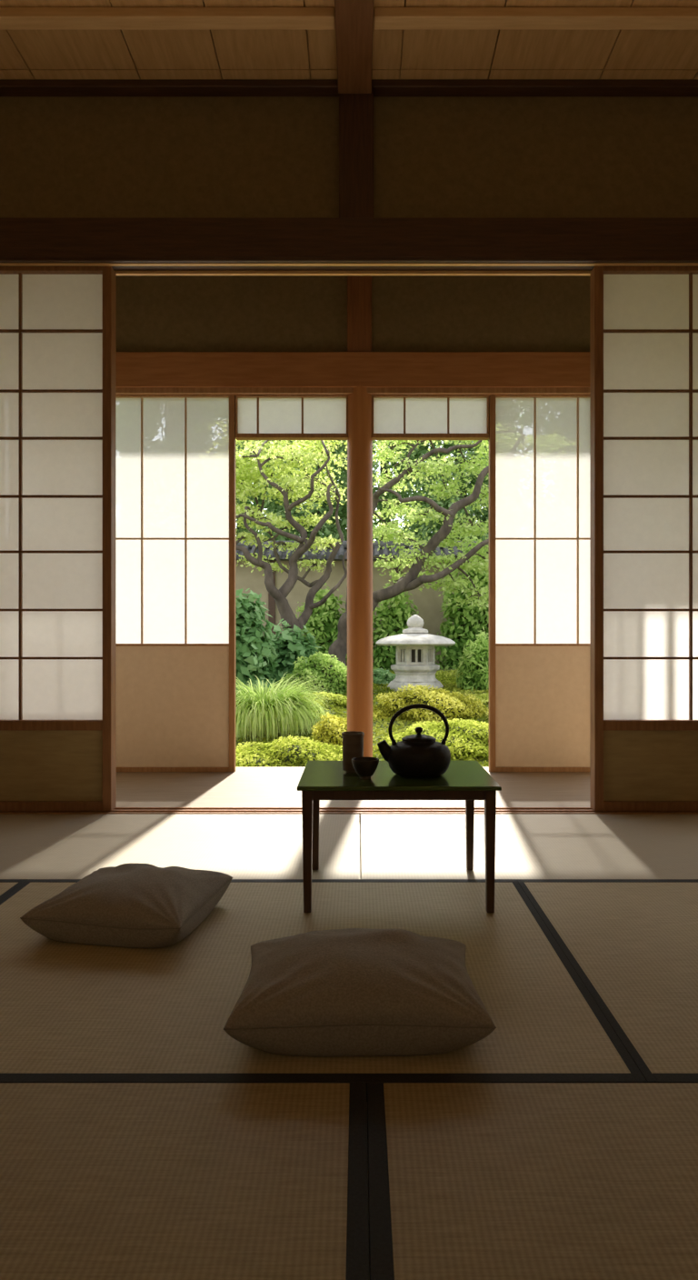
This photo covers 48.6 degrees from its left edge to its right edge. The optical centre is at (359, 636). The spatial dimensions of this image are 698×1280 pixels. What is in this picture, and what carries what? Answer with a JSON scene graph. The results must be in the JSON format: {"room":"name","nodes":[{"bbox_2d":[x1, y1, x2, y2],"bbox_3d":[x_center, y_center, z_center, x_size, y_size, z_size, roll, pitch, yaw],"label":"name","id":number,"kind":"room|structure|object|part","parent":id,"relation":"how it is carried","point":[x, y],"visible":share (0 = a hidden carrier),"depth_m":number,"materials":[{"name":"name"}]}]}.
{"room":"japanese tea room","nodes":[
{"label":"japanese tea room","id":0,"kind":"room"},
{"bbox_2d":[0,96,697,218],"bbox_3d":[0.000,-1.950,3.135,4.900,0.620,0.050,0,0,0],"label":"wall","id":1,"kind":"structure","parent":0,"point":[61,156],"depth_m":3.11,"materials":[{"name":"brown paint"}]},
{"bbox_2d":[0,79,697,96],"bbox_3d":[0.000,-2.185,3.080,4.900,0.030,0.060,0,0,0],"label":"trim","id":2,"kind":"structure","parent":1,"relation":"attached to","point":[8,87],"depth_m":3.05,"materials":[{"name":"brown wood"}]},
{"bbox_2d":[0,218,697,270],"bbox_3d":[0.000,-1.560,3.100,4.900,0.169,0.130,0,0,0],"label":"ceiling beam","id":3,"kind":"structure","parent":1,"relation":"attached to","point":[22,240],"depth_m":3.04,"materials":[{"name":"brown wood"}]},
{"bbox_2d":[334,0,373,93],"bbox_3d":[-0.017,-2.170,0.675,0.133,0.060,4.750,0,0,0],"label":"trim","id":4,"kind":"structure","parent":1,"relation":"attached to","point":[354,18],"depth_m":2.79,"materials":[{"name":"brown wood"}]},
{"bbox_2d":[339,87,373,218],"bbox_3d":[-0.011,-1.910,3.080,0.137,0.520,0.060,0,0,0],"label":"trim","id":5,"kind":"structure","parent":1,"relation":"attached to","point":[355,110],"depth_m":3.05,"materials":[{"name":"brown wood"}]},
{"bbox_2d":[0,0,697,79],"bbox_3d":[0.000,-2.230,0.680,5.100,0.060,4.960,0,0,0],"label":"ceiling","id":6,"kind":"structure","parent":0,"point":[24,54],"depth_m":2.91,"materials":[{"name":"brown wood"}]},
{"bbox_2d":[0,7,335,29],"bbox_3d":[-1.268,-2.183,2.730,2.365,0.035,0.060,0,0,0],"label":"trim","id":7,"kind":"structure","parent":6,"relation":"attached to","point":[11,18],"depth_m":2.71,"materials":[{"name":"brown wood"}]},
{"bbox_2d":[373,7,697,29],"bbox_3d":[1.251,-2.183,2.730,2.398,0.035,0.060,0,0,0],"label":"trim","id":8,"kind":"structure","parent":6,"relation":"attached to","point":[385,18],"depth_m":2.71,"materials":[{"name":"brown wood"}]},
{"bbox_2d":[115,275,590,351],"bbox_3d":[0.000,-1.808,4.025,4.900,0.703,0.070,0,0,0],"label":"wall","id":9,"kind":"structure","parent":0,"point":[154,313],"depth_m":3.99,"materials":[{"name":"brown paint"}]},
{"bbox_2d":[235,394,348,439],"bbox_3d":[-0.349,-1.137,4.018,0.584,0.222,0.055,0,0,0],"label":"window","id":10,"kind":"structure","parent":9,"relation":"in","point":[257,416],"depth_m":4.02,"materials":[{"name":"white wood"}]},
{"bbox_2d":[115,387,590,395],"bbox_3d":[0.000,-1.263,4.015,4.900,0.028,0.100,0,0,0],"label":"trim","id":11,"kind":"structure","parent":9,"relation":"attached to","point":[235,391],"depth_m":3.96,"materials":[{"name":"brown wood"}]},
{"bbox_2d":[115,351,590,387],"bbox_3d":[0.000,-1.367,4.013,4.900,0.180,0.115,0,0,0],"label":"lintel beam","id":12,"kind":"structure","parent":9,"relation":"attached to","point":[133,369],"depth_m":3.96,"materials":[{"name":"red wood"}]},
{"bbox_2d":[347,275,371,351],"bbox_3d":[0.002,-1.808,3.976,0.127,0.703,0.028,0,0,0],"label":"trim","id":13,"kind":"structure","parent":9,"relation":"attached to","point":[359,287],"depth_m":3.96,"materials":[{"name":"brown wood"}]},
{"bbox_2d":[371,394,489,439],"bbox_3d":[0.370,-1.137,4.018,0.608,0.222,0.055,0,0,0],"label":"window","id":14,"kind":"structure","parent":9,"relation":"in","point":[394,416],"depth_m":4.02,"materials":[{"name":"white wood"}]},
{"bbox_2d":[115,766,590,807],"bbox_3d":[0.000,0.751,3.661,4.900,0.098,0.998,0,0,0],"label":"floor","id":15,"kind":"structure","parent":0,"point":[247,786],"depth_m":3.52,"materials":[{"name":"beige wood"}]},
{"bbox_2d":[115,394,235,771],"bbox_3d":[-1.227,-0.273,4.013,1.168,1.951,0.045,0,0,0],"label":"screen","id":16,"kind":"object","parent":15,"relation":"on","point":[175,454],"visible":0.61,"depth_m":4.02,"materials":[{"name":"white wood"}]},
{"bbox_3d":[-1.227,0.363,4.013,1.108,0.627,0.012,0,0,0],"label":"panel","id":17,"kind":"part","parent":16,"relation":"part of","materials":[{"name":"beige paper"}]},
{"bbox_2d":[347,386,372,757],"bbox_3d":[0.005,-0.309,4.020,0.176,2.022,0.176,0,0,0],"label":"wooden post","id":18,"kind":"object","parent":15,"relation":"on","point":[359,440],"visible":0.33,"depth_m":3.96,"materials":[{"name":"brown wood"}]},
{"bbox_2d":[489,394,590,771],"bbox_3d":[0.953,-0.273,4.013,0.553,1.951,0.045,0,0,0],"label":"screen","id":19,"kind":"object","parent":15,"relation":"on","point":[540,445],"visible":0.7,"depth_m":4.02,"materials":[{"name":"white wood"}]},
{"bbox_3d":[0.957,0.363,4.013,0.501,0.627,0.012,0,0,0],"label":"panel","id":20,"kind":"part","parent":19,"relation":"part of","materials":[{"name":"beige paper"}]},
{"bbox_2d":[359,821,369,1267],"bbox_3d":[0.000,0.775,0.672,4.900,0.089,4.745,0,0,0],"label":"floor","id":21,"kind":"structure","parent":0,"point":[359,822],"depth_m":2.54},
{"bbox_2d":[0,879,28,899],"bbox_3d":[-1.656,0.715,1.718,1.407,0.032,1.012,0,0,0],"label":"mat","id":22,"kind":"object","parent":21,"relation":"on","point":[6,885],"visible":0.45,"depth_m":2.17,"materials":[{"name":"fabric"}]},
{"bbox_2d":[0,814,359,879],"bbox_3d":[-0.708,0.716,2.635,1.419,0.031,0.816,0,0,0],"label":"mat","id":23,"kind":"object","parent":21,"relation":"on","point":[33,846],"visible":0.72,"depth_m":2.59,"materials":[{"name":"beige wicker"}]},
{"bbox_2d":[0,1082,369,1279],"bbox_3d":[-0.369,0.715,0.506,0.761,0.032,1.411,0,0,0],"label":"mat","id":24,"kind":"object","parent":21,"relation":"on","point":[99,1181],"visible":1,"depth_m":0.99,"materials":[{"name":"wicker"}]},
{"bbox_2d":[0,879,647,1101],"bbox_3d":[-0.249,0.715,1.718,1.404,0.032,1.012,0,0,0],"label":"mat","id":25,"kind":"object","parent":21,"relation":"on","point":[70,1013],"visible":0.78,"depth_m":1.52,"materials":[{"name":"wicker"}]},
{"bbox_2d":[20,863,232,948],"bbox_3d":[-0.551,0.638,1.900,0.382,0.122,0.364,0,0,9],"label":"floor cushion","id":26,"kind":"object","parent":25,"relation":"on","point":[131,905],"visible":1,"depth_m":1.76,"materials":[{"name":"fabric"}]},
{"bbox_2d":[223,928,496,1057],"bbox_3d":[0.000,0.629,1.425,0.444,0.139,0.338,0,0,0],"label":"floor cushion","id":27,"kind":"object","parent":25,"relation":"on","point":[347,992],"visible":1,"depth_m":1.29,"materials":[{"name":"fabric"}]},
{"bbox_2d":[297,760,501,912],"bbox_3d":[0.101,0.538,2.140,0.514,0.323,0.410,0,0,0],"label":"table","id":28,"kind":"object","parent":25,"relation":"on","point":[468,781],"visible":0.99,"depth_m":1.95,"materials":[{"name":"green paint"}]},
{"bbox_3d":[-0.131,0.543,1.960,0.027,0.312,0.027,0,0,0],"label":"leg","id":29,"kind":"part","parent":28,"relation":"part of","materials":[{"name":"brown wood"}]},
{"bbox_3d":[-0.131,0.543,2.320,0.027,0.312,0.027,0,0,0],"label":"leg","id":30,"kind":"part","parent":28,"relation":"part of","materials":[{"name":"brown wood"}]},
{"bbox_2d":[341,730,364,773],"bbox_3d":[-0.016,0.321,2.140,0.062,0.110,0.062,0,0,0],"label":"caddy","id":31,"kind":"object","parent":28,"relation":"on","point":[353,741],"visible":0.84,"depth_m":2.12,"materials":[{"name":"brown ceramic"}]},
{"bbox_2d":[351,756,379,779],"bbox_3d":[0.017,0.350,2.050,0.073,0.051,0.073,0,0,0],"label":"bowl","id":32,"kind":"object","parent":28,"relation":"on","point":[365,767],"visible":1,"depth_m":2.03,"materials":[{"name":"ceramic"}]},
{"bbox_2d":[377,703,450,778],"bbox_3d":[0.163,0.280,2.105,0.174,0.192,0.174,0,0,40],"label":"tea kettle","id":33,"kind":"object","parent":28,"relation":"on","point":[418,755],"visible":1,"depth_m":2.05,"materials":[{"name":"metal"}]},
{"bbox_3d":[0.079,0.315,2.099,0.059,0.067,0.050,0,0,-4],"label":"spout","id":34,"kind":"part","parent":33,"relation":"part of","materials":[{"name":"metal"}]},
{"bbox_3d":[0.163,0.258,2.105,0.023,0.022,0.023,0,0,-4],"label":"knob","id":35,"kind":"part","parent":33,"relation":"part of","materials":[{"name":"metal"}]},
{"bbox_3d":[0.163,0.236,2.105,0.167,0.104,0.012,0,0,-4],"label":"handle","id":36,"kind":"part","parent":33,"relation":"part of","materials":[{"name":"metal"}]},
{"bbox_3d":[0.163,0.275,2.105,0.094,0.015,0.094,0,0,-4],"label":"lid","id":37,"kind":"part","parent":33,"relation":"part of","materials":[{"name":"metal"}]},
{"bbox_3d":[0.333,0.543,2.320,0.027,0.312,0.027,0,0,0],"label":"leg","id":38,"kind":"part","parent":28,"relation":"part of","materials":[{"name":"brown wood"}]},
{"bbox_3d":[0.333,0.543,1.960,0.027,0.312,0.027,0,0,0],"label":"leg","id":39,"kind":"part","parent":28,"relation":"part of","materials":[{"name":"brown wood"}]},
{"bbox_2d":[0,807,697,821],"bbox_3d":[0.000,0.729,3.104,4.900,0.063,0.112,0,0,0],"label":"trim","id":40,"kind":"structure","parent":21,"relation":"on","point":[359,811],"depth_m":3.10,"materials":[{"name":"brown wood"}]},
{"bbox_2d":[0,266,115,810],"bbox_3d":[-1.673,-0.390,3.108,1.373,2.173,0.060,0,0,0],"label":"screen","id":41,"kind":"object","parent":40,"relation":"on","point":[57,324],"visible":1,"depth_m":3.11,"materials":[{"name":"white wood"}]},
{"bbox_3d":[-1.671,0.518,3.108,1.297,0.286,0.012,0,0,0],"label":"panel","id":42,"kind":"part","parent":41,"relation":"part of","materials":[{"name":"brown wood"}]},
{"bbox_2d":[590,266,697,810],"bbox_3d":[1.669,-0.390,3.108,1.461,2.173,0.060,0,0,0],"label":"screen","id":43,"kind":"object","parent":40,"relation":"on","point":[645,319],"visible":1,"depth_m":3.11,"materials":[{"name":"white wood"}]},
{"bbox_3d":[1.667,0.518,3.108,1.385,0.286,0.012,0,0,0],"label":"panel","id":44,"kind":"part","parent":43,"relation":"part of","materials":[{"name":"brown wood"}]},
{"bbox_2d":[360,814,697,879],"bbox_3d":[0.717,0.716,2.635,1.421,0.031,0.816,0,0,0],"label":"mat","id":45,"kind":"object","parent":21,"relation":"on","point":[393,846],"visible":0.75,"depth_m":2.56,"materials":[{"name":"beige wicker"}]},
{"bbox_2d":[367,1082,697,1279],"bbox_3d":[0.394,0.715,0.506,0.762,0.032,1.411,0,0,0],"label":"mat","id":46,"kind":"object","parent":21,"relation":"on","point":[467,1181],"visible":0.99,"depth_m":1.00,"materials":[{"name":"wicker"}]},
{"bbox_2d":[516,879,697,1082],"bbox_3d":[1.157,0.715,1.718,1.408,0.032,1.012,0,0,0],"label":"mat","id":47,"kind":"object","parent":21,"relation":"on","point":[633,944],"visible":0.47,"depth_m":1.71,"materials":[{"name":"wicker"}]},
{"bbox_3d":[-2.500,-0.690,1.190,0.100,3.020,5.780,0,0,0],"label":"wall","id":48,"kind":"structure","parent":0,"visible":0},
{"bbox_2d":[0,262,697,275],"bbox_3d":[0.000,-1.483,3.112,4.900,0.014,0.101,0,0,0],"label":"trim","id":49,"kind":"structure","parent":48,"relation":"attached to","point":[117,273],"depth_m":3.07,"materials":[{"name":"brown wood"}]},
{"label":"outside","id":50,"kind":"structure","parent":0,"visible":0},
{"bbox_2d":[235,667,489,766],"bbox_3d":[0.000,0.810,14.700,18.000,0.700,21.000,0,0,0],"label":"ground","id":51,"kind":"structure","parent":50,"point":[447,677],"depth_m":7.66,"materials":[{"name":"green plant"}]},
{"bbox_2d":[235,588,278,693],"bbox_3d":[-1.311,0.064,8.920,0.838,1.355,0.771,0,0,0],"label":"shrub","id":52,"kind":"object","parent":51,"relation":"on","point":[254,655],"visible":0.59,"depth_m":8.73,"materials":[{"name":"green plant"}]},
{"bbox_2d":[235,440,299,540],"bbox_3d":[-3.191,-4.325,20.865,3.286,9.779,3.489,0,0,28],"label":"tree","id":53,"kind":"object","parent":51,"relation":"on","point":[239,529],"visible":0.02,"depth_m":19.80,"materials":[{"name":"green plant"}]},
{"bbox_2d":[235,673,331,741],"bbox_3d":[-0.938,0.691,7.446,1.467,0.690,1.394,0,0,42],"label":"ornamental grass","id":54,"kind":"object","parent":51,"relation":"on","point":[270,710],"depth_m":7.09,"materials":[{"name":"green plant"}]},
{"bbox_2d":[235,735,342,766],"bbox_3d":[-0.538,0.951,6.176,1.411,0.335,0.955,0,0,0],"label":"moss mound","id":55,"kind":"object","parent":51,"relation":"on","point":[281,754],"visible":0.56,"depth_m":5.97,"materials":[{"name":"green plant"}]},
{"bbox_2d":[235,439,347,633],"bbox_3d":[-1.452,-1.181,11.190,3.243,3.863,2.564,0,0,7],"label":"tree","id":56,"kind":"object","parent":51,"relation":"on","point":[254,472],"visible":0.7,"depth_m":10.73,"materials":[{"name":"green plant"}]},
{"bbox_2d":[268,618,320,684],"bbox_3d":[-0.904,0.260,10.018,1.060,0.981,0.724,0,0,0],"label":"shrub","id":57,"kind":"object","parent":51,"relation":"on","point":[289,645],"visible":0.52,"depth_m":9.85,"materials":[{"name":"green plant"}]},
{"bbox_2d":[242,440,382,540],"bbox_3d":[-1.089,-3.504,16.932,2.982,8.189,2.922,0,0,20],"label":"foliage","id":58,"kind":"object","parent":51,"relation":"on","point":[326,529],"visible":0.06,"depth_m":16.43,"materials":[{"name":"green plant"}]},
{"bbox_2d":[279,650,347,694],"bbox_3d":[-0.440,0.441,9.152,0.989,0.533,0.749,0,0,0],"label":"round shrub","id":59,"kind":"object","parent":51,"relation":"on","point":[335,674],"visible":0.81,"depth_m":8.95,"materials":[{"name":"green plant"}]},
{"bbox_2d":[295,583,347,668],"bbox_3d":[-0.602,-0.177,13.349,1.236,1.600,0.831,0,0,0],"label":"shrub","id":60,"kind":"object","parent":51,"relation":"on","point":[323,623],"visible":0.4,"depth_m":13.15,"materials":[{"name":"green plant"}]},
{"bbox_2d":[300,690,347,709],"bbox_3d":[-0.374,0.687,8.410,0.871,0.183,0.605,0,0,0],"label":"clipped shrub","id":61,"kind":"object","parent":51,"relation":"on","point":[335,700],"visible":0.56,"depth_m":8.22,"materials":[{"name":"green plant"}]},
{"bbox_2d":[311,712,347,752],"bbox_3d":[-0.197,0.844,6.742,0.502,0.364,0.478,0,0,-41],"label":"bush","id":62,"kind":"object","parent":51,"relation":"on","point":[330,732],"visible":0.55,"depth_m":6.63,"materials":[{"name":"green plant"}]},
{"bbox_2d":[235,540,489,664],"bbox_3d":[-0.025,-0.433,14.300,16.050,2.666,0.947,0,0,0],"label":"wall","id":63,"kind":"structure","parent":51,"relation":"on","point":[428,603],"depth_m":14.20,"materials":[{"name":"beige paint"}]},
{"bbox_2d":[331,440,428,540],"bbox_3d":[0.680,-4.341,20.797,3.291,9.812,3.528,0,0,23],"label":"tree","id":64,"kind":"object","parent":51,"relation":"on","point":[404,494],"visible":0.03,"depth_m":19.85,"materials":[{"name":"green plant"}]},
{"bbox_2d":[372,667,395,685],"bbox_3d":[0.257,0.550,10.205,0.661,0.277,0.628,0,0,22],"label":"shrub","id":65,"kind":"object","parent":51,"relation":"on","point":[380,675],"visible":0.4,"depth_m":10.00,"materials":[{"name":"green plant"}]},
{"bbox_2d":[372,580,435,670],"bbox_3d":[0.659,-0.205,13.367,1.329,1.740,0.864,0,0,0],"label":"shrub","id":66,"kind":"object","parent":51,"relation":"on","point":[395,622],"visible":0.53,"depth_m":13.15,"materials":[{"name":"green plant"}]},
{"bbox_2d":[328,439,489,666],"bbox_3d":[1.685,-1.307,11.849,4.129,4.048,2.355,0,0,13],"label":"tree","id":67,"kind":"object","parent":51,"relation":"on","point":[410,581],"visible":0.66,"depth_m":11.57,"materials":[{"name":"green plant"}]},
{"bbox_2d":[375,614,455,690],"bbox_3d":[0.693,0.261,9.500,0.980,1.059,0.980,0,0,0],"label":"stone lantern","id":68,"kind":"object","parent":51,"relation":"on","point":[415,665],"visible":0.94,"depth_m":9.29,"materials":[{"name":"stone"}]},
{"bbox_2d":[372,683,489,722],"bbox_3d":[0.694,0.668,8.001,1.271,0.380,1.024,0,0,-28],"label":"bush","id":69,"kind":"object","parent":51,"relation":"on","point":[453,705],"visible":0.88,"depth_m":7.77,"materials":[{"name":"green plant"}]},
{"bbox_2d":[380,718,489,759],"bbox_3d":[0.880,0.868,6.797,1.391,0.282,1.130,0,0,0],"label":"hedge","id":70,"kind":"object","parent":51,"relation":"on","point":[470,737],"visible":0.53,"depth_m":6.53,"materials":[{"name":"green plant"}]},
{"bbox_2d":[390,440,489,540],"bbox_3d":[2.140,-3.418,17.084,2.992,8.018,2.776,0,0,-39],"label":"foliage","id":71,"kind":"object","parent":51,"relation":"on","point":[418,453],"visible":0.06,"depth_m":16.52,"materials":[{"name":"green plant"}]},
{"bbox_2d":[434,536,489,669],"bbox_3d":[2.066,-0.555,13.374,1.596,2.360,0.830,0,0,0],"label":"shrub","id":72,"kind":"object","parent":51,"relation":"on","point":[467,621],"visible":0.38,"depth_m":13.23,"materials":[{"name":"green plant"}]},
{"bbox_2d":[456,626,489,691],"bbox_3d":[1.498,0.298,9.396,0.650,0.855,0.701,0,0,0],"label":"shrub","id":73,"kind":"object","parent":51,"relation":"on","point":[475,667],"visible":0.7,"depth_m":9.24,"materials":[{"name":"green plant"}]},
{"bbox_2d":[470,693,489,704],"bbox_3d":[1.515,0.688,8.602,0.566,0.131,0.630,0,0,0],"label":"moss mound","id":74,"kind":"object","parent":51,"relation":"on","point":[485,697],"visible":0.23,"depth_m":8.48,"materials":[{"name":"green plant"}]}
]}

